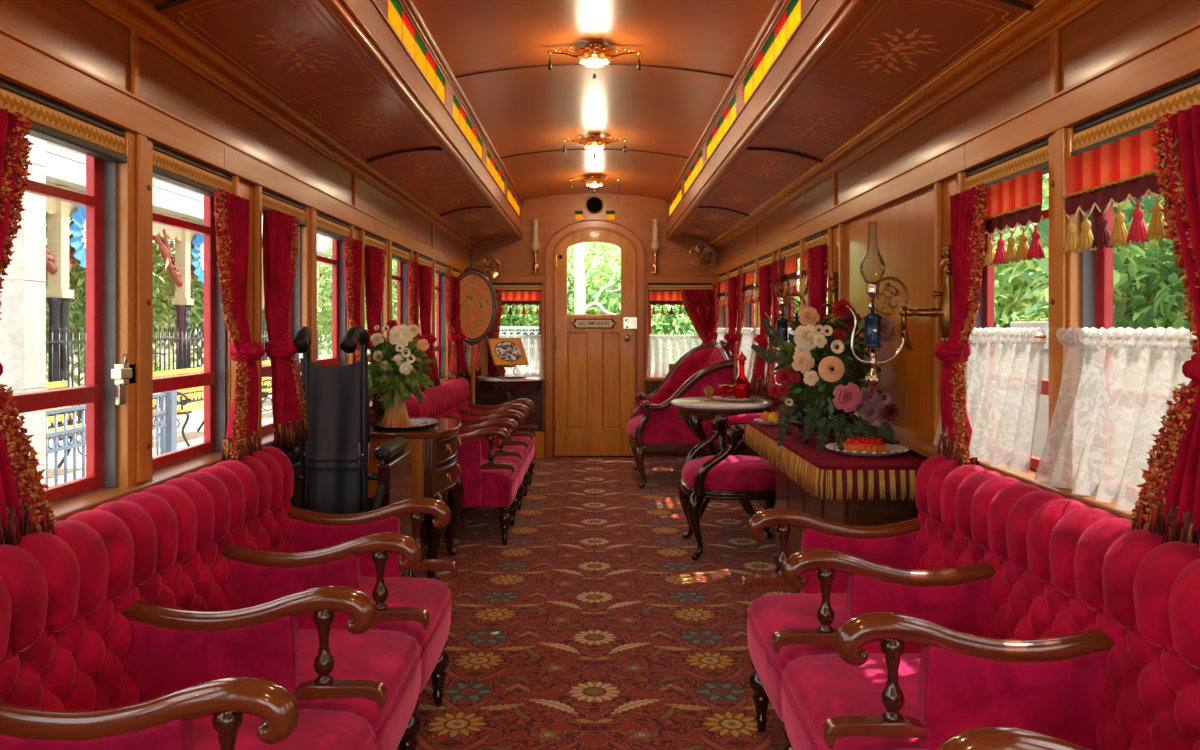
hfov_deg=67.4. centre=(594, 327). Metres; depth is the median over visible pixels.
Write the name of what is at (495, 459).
tufted sofa
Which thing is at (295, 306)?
window
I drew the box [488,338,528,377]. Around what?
easel
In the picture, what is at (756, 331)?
lace curtain
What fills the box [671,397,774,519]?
round table
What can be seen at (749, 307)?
window
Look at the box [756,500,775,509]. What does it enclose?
baseboard
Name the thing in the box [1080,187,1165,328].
window
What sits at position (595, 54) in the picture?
ceiling lamp
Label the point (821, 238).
roller blind
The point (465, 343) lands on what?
window
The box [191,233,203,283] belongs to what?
rosette
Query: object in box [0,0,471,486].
wall
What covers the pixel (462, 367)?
curtain
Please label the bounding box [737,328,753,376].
lace curtain
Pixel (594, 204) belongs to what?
air vent
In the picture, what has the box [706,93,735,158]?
window
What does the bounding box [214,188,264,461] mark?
curtain
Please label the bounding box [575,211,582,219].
window
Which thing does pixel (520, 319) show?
tree
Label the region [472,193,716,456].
wall
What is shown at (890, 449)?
scalloped plate
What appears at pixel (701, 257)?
wall fan
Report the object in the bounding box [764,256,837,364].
oil lamp
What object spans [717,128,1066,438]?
trim
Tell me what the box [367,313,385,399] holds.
window
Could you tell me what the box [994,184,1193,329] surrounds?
tree
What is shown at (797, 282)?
tree
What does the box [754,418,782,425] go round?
scalloped plate
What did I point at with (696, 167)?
window
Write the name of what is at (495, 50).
ceiling
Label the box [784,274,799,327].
window
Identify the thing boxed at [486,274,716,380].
trim
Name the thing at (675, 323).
tree
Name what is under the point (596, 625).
floor
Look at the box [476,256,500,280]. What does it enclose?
wall fan
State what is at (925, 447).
trim
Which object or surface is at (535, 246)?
wall sconce
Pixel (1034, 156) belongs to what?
roller blind
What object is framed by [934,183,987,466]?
curtain
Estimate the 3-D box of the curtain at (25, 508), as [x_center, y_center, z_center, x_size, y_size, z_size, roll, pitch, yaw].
[-1.032,0.015,1.537,0.104,0.812,0.260,0,0,5]
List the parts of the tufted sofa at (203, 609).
arm, backrest, arm rail, arm, arm rail, arm, arm rail, seat, arm, arm, arm rail, arm, leg, arm, leg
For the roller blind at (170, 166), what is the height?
0.082 m
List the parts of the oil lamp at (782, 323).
burner, arm, plate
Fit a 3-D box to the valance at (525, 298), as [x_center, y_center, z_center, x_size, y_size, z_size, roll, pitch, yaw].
[-0.698,-0.227,8.082,0.433,0.207,0.042,0,0,0]
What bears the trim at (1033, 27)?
attached to the wall at (1113, 31)
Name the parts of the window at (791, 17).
pane, pane, pane, pane, pane, pane, pane, pane, pane, pane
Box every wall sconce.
[531,219,540,274]
[650,219,659,274]
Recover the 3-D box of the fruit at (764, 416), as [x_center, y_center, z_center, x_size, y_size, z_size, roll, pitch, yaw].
[0.775,0.397,4.070,0.048,0.052,0.047,0,0,0]
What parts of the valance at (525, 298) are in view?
gold cord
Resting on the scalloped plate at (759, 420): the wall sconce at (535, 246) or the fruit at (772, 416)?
the fruit at (772, 416)
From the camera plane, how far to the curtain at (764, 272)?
5.52 m
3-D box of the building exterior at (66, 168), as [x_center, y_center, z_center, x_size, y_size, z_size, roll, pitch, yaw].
[-8.450,-0.692,19.500,3.500,4.300,33.000,0,0,0]
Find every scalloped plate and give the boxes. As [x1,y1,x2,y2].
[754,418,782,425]
[825,442,908,455]
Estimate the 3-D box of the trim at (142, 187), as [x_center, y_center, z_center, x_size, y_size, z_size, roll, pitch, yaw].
[-1.089,-0.047,2.825,0.022,0.830,10.318,0,0,0]
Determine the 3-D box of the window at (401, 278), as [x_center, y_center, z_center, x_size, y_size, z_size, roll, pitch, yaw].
[-1.140,-0.047,5.090,0.056,0.830,0.500,0,0,0]
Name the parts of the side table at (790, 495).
panel, panel, panel, panel, panel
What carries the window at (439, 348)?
in the wall at (75, 31)
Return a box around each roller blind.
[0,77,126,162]
[153,142,232,197]
[262,188,306,226]
[317,211,349,241]
[365,231,386,254]
[392,243,409,262]
[419,254,430,266]
[435,261,446,275]
[452,268,459,276]
[492,283,541,291]
[648,283,711,291]
[719,272,726,282]
[729,268,737,276]
[744,260,754,273]
[759,253,771,265]
[781,242,799,259]
[804,230,827,252]
[964,136,1048,188]
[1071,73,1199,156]
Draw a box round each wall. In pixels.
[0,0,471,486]
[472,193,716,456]
[717,0,1199,500]
[1010,321,1048,457]
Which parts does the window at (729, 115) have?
pane, pane, pane, pane, pane, pane, pane, pane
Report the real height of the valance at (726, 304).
0.218 m
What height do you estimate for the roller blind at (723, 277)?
0.082 m
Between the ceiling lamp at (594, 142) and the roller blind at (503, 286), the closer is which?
the ceiling lamp at (594, 142)
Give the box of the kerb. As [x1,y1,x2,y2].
[48,385,271,441]
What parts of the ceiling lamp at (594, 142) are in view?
scroll arm, lamp shade, scroll arm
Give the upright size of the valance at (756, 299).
0.218 m
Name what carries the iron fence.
on the paving
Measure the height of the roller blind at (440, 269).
0.082 m
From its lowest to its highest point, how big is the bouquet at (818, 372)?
0.575 m
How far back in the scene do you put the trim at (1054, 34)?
2.14 m
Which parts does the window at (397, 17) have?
pane, pane, pane, pane, pane, pane, pane, pane, pane, pane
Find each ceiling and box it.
[146,0,516,242]
[413,0,775,199]
[672,0,1042,242]
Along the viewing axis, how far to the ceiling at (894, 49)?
3.00 m
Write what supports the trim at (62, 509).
attached to the wall at (75, 31)
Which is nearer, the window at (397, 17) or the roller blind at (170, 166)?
the roller blind at (170, 166)
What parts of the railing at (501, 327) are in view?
rail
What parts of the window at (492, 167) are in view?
pane, pane, pane, pane, pane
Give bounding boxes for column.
[0,135,46,483]
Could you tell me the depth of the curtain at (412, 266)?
5.19 m
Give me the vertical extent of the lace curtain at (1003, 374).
0.350 m
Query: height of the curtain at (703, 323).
0.837 m
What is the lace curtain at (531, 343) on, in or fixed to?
hanging from the wall at (515, 255)
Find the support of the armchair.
on the floor
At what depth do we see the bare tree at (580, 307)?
12.46 m
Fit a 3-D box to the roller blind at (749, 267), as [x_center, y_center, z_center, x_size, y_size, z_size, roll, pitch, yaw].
[1.109,-0.425,6.340,0.040,0.082,0.500,0,0,0]
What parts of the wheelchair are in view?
panel, arm frame, push handle, push handle, arm frame, panel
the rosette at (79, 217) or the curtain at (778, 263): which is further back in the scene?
the rosette at (79, 217)
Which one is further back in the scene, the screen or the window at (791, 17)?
the screen
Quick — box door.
[555,229,636,455]
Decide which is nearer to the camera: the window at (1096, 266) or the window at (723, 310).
the window at (1096, 266)
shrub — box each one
[153,347,175,377]
[994,289,1114,328]
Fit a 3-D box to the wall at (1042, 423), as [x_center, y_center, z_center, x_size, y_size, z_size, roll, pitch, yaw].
[2.975,0.718,6.250,0.230,1.520,6.580,0,0,0]
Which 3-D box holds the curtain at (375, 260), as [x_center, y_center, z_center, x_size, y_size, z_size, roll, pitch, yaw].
[-1.032,0.015,4.347,0.104,0.812,0.260,0,0,5]
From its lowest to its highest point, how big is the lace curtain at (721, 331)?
0.350 m
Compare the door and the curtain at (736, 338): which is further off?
the door
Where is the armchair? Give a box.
[678,413,775,559]
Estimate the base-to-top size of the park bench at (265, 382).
0.933 m
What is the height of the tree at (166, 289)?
4.520 m
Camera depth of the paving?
11.56 m
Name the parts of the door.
knob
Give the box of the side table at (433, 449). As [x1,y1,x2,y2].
[367,419,463,580]
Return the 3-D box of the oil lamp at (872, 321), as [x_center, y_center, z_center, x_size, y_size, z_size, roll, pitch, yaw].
[0.939,-0.060,2.750,0.342,0.527,0.079,0,0,0]
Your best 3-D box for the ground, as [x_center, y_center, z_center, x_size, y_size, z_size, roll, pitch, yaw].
[0.000,1.768,20.000,80.000,0.580,100.000,0,0,0]
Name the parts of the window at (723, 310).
sash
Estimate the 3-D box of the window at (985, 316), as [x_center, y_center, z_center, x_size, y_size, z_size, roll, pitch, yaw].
[1.140,-0.047,2.410,0.056,0.830,0.500,0,0,0]
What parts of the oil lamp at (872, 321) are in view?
burner, arm, plate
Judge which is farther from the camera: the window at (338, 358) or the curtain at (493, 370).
the curtain at (493, 370)
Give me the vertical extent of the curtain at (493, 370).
0.834 m
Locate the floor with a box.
[396,457,799,749]
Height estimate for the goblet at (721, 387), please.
0.084 m
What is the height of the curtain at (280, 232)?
0.812 m
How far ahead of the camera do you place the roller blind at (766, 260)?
5.74 m
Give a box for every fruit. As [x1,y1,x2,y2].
[761,411,769,420]
[768,411,777,420]
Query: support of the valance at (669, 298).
attached to the wall at (515, 255)
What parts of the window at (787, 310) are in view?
sash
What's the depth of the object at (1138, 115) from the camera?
1.82 m
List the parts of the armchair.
leg, leg, arm post, arm post, seat frame, seat, rail, padded rail, leg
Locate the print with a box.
[496,342,520,360]
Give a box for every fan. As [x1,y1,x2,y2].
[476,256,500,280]
[688,244,713,268]
[703,386,714,400]
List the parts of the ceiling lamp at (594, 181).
scroll arm, scroll arm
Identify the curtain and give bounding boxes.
[0,108,57,545]
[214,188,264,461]
[262,209,308,452]
[343,236,372,416]
[365,246,386,414]
[407,259,426,391]
[419,265,440,388]
[445,273,459,379]
[453,277,469,380]
[475,342,481,374]
[486,289,504,376]
[499,334,542,376]
[646,334,701,376]
[681,289,713,344]
[708,282,719,342]
[715,328,725,342]
[724,277,737,354]
[730,273,744,384]
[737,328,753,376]
[746,328,771,384]
[750,265,771,394]
[764,259,783,400]
[767,328,794,384]
[806,245,827,322]
[933,327,1046,473]
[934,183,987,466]
[1034,327,1197,510]
[1128,105,1199,550]
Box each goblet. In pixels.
[719,385,725,397]
[721,384,727,397]
[728,385,734,398]
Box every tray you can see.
[373,417,437,429]
[711,395,760,401]
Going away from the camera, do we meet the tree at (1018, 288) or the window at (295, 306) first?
the window at (295, 306)
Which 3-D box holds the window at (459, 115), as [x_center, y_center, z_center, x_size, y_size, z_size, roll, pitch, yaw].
[-0.660,-1.036,4.728,0.006,0.121,1.124,0,0,0]
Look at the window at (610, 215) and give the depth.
8.12 m
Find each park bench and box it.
[46,379,85,467]
[153,366,203,445]
[262,360,271,410]
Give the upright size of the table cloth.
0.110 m
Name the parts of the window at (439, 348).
sash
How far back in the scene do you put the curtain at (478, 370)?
7.79 m
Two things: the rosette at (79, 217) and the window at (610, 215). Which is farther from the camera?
the rosette at (79, 217)
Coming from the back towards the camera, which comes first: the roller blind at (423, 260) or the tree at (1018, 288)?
the tree at (1018, 288)
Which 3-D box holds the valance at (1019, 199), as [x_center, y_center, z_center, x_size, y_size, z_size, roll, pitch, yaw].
[1.074,-0.278,2.410,0.042,0.218,0.503,0,0,0]
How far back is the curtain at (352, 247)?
3.89 m
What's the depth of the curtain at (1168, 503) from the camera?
1.58 m
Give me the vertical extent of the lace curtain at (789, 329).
0.350 m
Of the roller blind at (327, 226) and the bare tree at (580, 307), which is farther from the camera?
the bare tree at (580, 307)
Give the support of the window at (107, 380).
in the wall at (75, 31)
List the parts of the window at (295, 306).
sash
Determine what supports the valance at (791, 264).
attached to the wall at (1113, 31)
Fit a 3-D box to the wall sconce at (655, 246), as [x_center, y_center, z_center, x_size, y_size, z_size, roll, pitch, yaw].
[0.544,-0.723,8.054,0.088,0.495,0.097,0,0,0]
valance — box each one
[501,291,540,313]
[649,291,708,313]
[718,281,725,307]
[725,285,737,306]
[743,271,754,304]
[754,265,771,301]
[781,255,798,297]
[799,245,827,294]
[983,167,1044,266]
[1061,128,1173,252]
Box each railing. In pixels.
[46,390,176,485]
[435,319,538,353]
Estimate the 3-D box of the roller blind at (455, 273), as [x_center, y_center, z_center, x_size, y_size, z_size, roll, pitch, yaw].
[-1.109,-0.425,7.100,0.040,0.082,0.480,0,0,0]
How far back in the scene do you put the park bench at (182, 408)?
11.71 m
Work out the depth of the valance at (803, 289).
4.59 m
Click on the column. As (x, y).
(23, 295)
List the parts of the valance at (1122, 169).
gold cord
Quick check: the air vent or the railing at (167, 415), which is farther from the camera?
the air vent
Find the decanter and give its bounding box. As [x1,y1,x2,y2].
[734,351,749,398]
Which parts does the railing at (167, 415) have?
post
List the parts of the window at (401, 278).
sash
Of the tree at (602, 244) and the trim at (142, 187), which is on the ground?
the tree at (602, 244)
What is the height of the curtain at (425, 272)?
0.812 m
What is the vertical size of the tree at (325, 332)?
4.931 m
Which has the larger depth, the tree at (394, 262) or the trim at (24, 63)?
the tree at (394, 262)
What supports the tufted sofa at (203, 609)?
on the floor
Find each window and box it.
[5,155,134,502]
[153,195,226,469]
[262,226,301,434]
[317,239,345,365]
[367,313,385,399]
[388,0,445,103]
[392,261,406,374]
[435,274,443,377]
[453,93,482,158]
[464,341,468,369]
[487,150,504,193]
[508,185,519,214]
[539,292,541,350]
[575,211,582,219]
[606,211,614,219]
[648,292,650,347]
[669,185,680,214]
[684,150,701,193]
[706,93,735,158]
[721,283,726,327]
[743,0,800,103]
[746,284,754,342]
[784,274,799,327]
[974,209,1048,469]
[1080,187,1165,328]
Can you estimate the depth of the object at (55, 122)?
1.86 m
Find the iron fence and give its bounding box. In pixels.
[46,326,271,428]
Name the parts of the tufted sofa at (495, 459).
backrest, arm, arm, arm, arm, arm rail, arm rail, arm rail, arm, arm rail, arm, arm rail, leg, seat, arm, leg, arm, leg, arm, leg, arm, leg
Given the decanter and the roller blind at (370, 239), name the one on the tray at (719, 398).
the decanter
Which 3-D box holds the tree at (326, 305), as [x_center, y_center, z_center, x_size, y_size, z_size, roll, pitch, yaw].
[-4.453,-0.568,18.454,3.162,4.109,3.394,0,0,0]
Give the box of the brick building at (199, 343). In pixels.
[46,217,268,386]
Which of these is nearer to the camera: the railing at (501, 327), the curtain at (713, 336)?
the curtain at (713, 336)
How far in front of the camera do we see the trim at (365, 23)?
3.45 m
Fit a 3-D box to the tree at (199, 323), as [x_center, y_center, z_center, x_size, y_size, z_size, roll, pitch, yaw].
[-9.317,-1.267,22.548,3.844,5.638,4.440,0,0,10]
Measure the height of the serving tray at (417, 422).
0.016 m
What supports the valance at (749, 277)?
attached to the wall at (1113, 31)
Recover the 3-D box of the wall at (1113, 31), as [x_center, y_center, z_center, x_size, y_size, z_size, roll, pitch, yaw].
[1.129,0.193,2.865,0.082,1.930,10.470,0,0,0]
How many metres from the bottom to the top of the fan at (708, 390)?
0.090 m
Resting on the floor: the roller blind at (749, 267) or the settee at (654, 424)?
the settee at (654, 424)
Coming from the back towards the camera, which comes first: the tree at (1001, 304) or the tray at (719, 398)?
the tree at (1001, 304)
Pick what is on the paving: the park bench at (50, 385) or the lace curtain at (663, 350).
the park bench at (50, 385)
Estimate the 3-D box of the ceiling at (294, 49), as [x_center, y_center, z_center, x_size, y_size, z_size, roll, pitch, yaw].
[-0.876,-0.781,2.870,0.422,0.089,10.460,0,0,0]
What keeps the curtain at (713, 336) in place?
hanging from the wall at (1113, 31)
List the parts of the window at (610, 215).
pane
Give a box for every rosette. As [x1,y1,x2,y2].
[69,205,85,267]
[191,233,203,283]
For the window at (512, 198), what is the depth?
7.31 m
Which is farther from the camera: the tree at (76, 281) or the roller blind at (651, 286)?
the tree at (76, 281)
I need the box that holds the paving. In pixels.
[48,396,272,486]
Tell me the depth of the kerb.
14.21 m
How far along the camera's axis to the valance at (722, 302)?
7.52 m
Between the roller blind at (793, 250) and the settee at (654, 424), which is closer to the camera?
the roller blind at (793, 250)
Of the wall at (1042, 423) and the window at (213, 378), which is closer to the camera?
the window at (213, 378)
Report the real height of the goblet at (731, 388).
0.084 m
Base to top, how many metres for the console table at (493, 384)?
0.722 m
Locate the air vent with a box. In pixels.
[585,196,603,213]
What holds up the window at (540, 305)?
in the wall at (515, 255)
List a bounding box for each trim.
[0,26,470,271]
[49,370,470,520]
[83,0,478,249]
[130,29,433,245]
[136,133,470,482]
[317,0,523,239]
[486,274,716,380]
[543,219,645,456]
[665,0,871,239]
[710,0,1105,249]
[714,21,1199,276]
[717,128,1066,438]
[749,382,1134,519]
[755,29,1058,245]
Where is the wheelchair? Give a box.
[285,326,413,576]
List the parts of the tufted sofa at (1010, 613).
leg, arm, leg, arm, arm rail, seat, arm, arm, arm rail, arm, arm rail, arm rail, arm, backrest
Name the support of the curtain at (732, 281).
hanging from the wall at (1113, 31)
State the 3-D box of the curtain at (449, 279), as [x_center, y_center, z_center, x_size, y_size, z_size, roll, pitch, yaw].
[-1.032,0.015,6.543,0.104,0.812,0.260,0,0,-5]
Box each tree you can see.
[46,214,168,377]
[47,233,203,385]
[154,239,267,372]
[267,276,331,358]
[317,237,396,363]
[365,259,510,353]
[499,242,616,334]
[567,242,674,332]
[567,243,620,313]
[573,242,697,334]
[754,258,827,336]
[827,176,1048,327]
[994,173,1185,327]
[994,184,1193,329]
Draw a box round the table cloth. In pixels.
[745,420,924,500]
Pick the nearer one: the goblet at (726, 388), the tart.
the tart
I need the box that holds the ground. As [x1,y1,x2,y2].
[47,348,369,415]
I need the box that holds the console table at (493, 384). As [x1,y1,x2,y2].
[477,377,543,401]
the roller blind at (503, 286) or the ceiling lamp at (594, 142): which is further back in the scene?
the roller blind at (503, 286)
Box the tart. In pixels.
[842,436,885,452]
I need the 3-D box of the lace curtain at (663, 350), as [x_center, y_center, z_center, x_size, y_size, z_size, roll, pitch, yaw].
[0.769,0.248,8.073,0.612,0.386,0.050,0,0,0]
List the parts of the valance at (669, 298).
gold cord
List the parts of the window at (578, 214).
pane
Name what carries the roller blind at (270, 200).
attached to the wall at (75, 31)
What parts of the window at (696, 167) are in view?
pane, pane, pane, pane, pane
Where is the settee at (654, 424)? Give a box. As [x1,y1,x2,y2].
[627,340,733,487]
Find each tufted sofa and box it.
[0,447,457,749]
[405,377,537,544]
[740,454,1199,749]
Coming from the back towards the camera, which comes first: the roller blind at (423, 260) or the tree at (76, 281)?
the tree at (76, 281)
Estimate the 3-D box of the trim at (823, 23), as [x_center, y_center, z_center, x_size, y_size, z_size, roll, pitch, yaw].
[0.659,-0.983,2.870,0.051,0.378,10.460,0,0,0]
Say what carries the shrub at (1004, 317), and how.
on the ground
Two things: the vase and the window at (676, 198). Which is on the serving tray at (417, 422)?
the vase
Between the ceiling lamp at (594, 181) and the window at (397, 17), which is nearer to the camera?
the window at (397, 17)
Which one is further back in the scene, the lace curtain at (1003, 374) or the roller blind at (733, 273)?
the roller blind at (733, 273)
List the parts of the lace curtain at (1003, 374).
rod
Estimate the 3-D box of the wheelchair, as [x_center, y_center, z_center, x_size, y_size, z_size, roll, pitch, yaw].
[-0.898,0.584,3.276,0.389,1.180,0.753,0,0,0]
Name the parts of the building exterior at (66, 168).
post, post, scalloped trim, post, post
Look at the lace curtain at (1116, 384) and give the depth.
1.84 m
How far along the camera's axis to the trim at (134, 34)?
2.14 m
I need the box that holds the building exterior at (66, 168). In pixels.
[46,141,393,440]
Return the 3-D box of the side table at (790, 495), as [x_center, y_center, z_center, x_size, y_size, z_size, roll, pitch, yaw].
[0.922,0.804,3.565,0.335,0.708,1.270,0,0,0]
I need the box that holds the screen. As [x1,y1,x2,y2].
[452,263,496,403]
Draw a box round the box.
[534,430,544,458]
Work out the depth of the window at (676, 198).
7.31 m
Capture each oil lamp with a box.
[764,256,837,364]
[846,221,952,393]
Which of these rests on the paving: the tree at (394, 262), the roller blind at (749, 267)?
the tree at (394, 262)
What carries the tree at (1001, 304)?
on the ground
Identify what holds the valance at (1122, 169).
attached to the wall at (1113, 31)
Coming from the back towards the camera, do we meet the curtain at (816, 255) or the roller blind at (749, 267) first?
the roller blind at (749, 267)
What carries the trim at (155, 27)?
attached to the wall at (75, 31)
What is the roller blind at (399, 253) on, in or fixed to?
attached to the wall at (75, 31)
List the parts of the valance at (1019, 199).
gold cord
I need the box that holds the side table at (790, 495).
[774,468,918,573]
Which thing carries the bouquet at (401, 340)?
in the vase
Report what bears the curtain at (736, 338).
hanging from the wall at (1113, 31)
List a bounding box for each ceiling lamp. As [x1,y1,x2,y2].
[546,42,642,78]
[562,134,626,158]
[569,175,619,193]
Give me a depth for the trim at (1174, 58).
2.23 m
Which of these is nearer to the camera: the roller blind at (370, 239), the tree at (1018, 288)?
the roller blind at (370, 239)
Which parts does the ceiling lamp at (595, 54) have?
scroll arm, petal glass, petal glass, lamp shade, petal glass, petal glass, scroll arm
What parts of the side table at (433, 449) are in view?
corner post, leg, drawer, drawer, drawer pull, drawer pull, leg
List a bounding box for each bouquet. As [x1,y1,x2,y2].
[367,320,433,410]
[751,299,899,450]
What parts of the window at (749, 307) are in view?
sash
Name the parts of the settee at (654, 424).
leg, seat, leg, panel, arm frame, seat frame, arm frame, panel, backrest, crest rail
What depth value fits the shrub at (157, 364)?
15.71 m
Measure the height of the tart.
0.049 m
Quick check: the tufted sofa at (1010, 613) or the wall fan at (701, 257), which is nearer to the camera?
the tufted sofa at (1010, 613)
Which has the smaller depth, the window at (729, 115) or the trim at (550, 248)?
the window at (729, 115)
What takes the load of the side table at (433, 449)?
on the floor
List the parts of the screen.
oval frame, embroidered panel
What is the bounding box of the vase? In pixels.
[381,389,411,426]
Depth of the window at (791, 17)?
3.31 m
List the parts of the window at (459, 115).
pane, pane, pane, pane, pane, pane, pane, pane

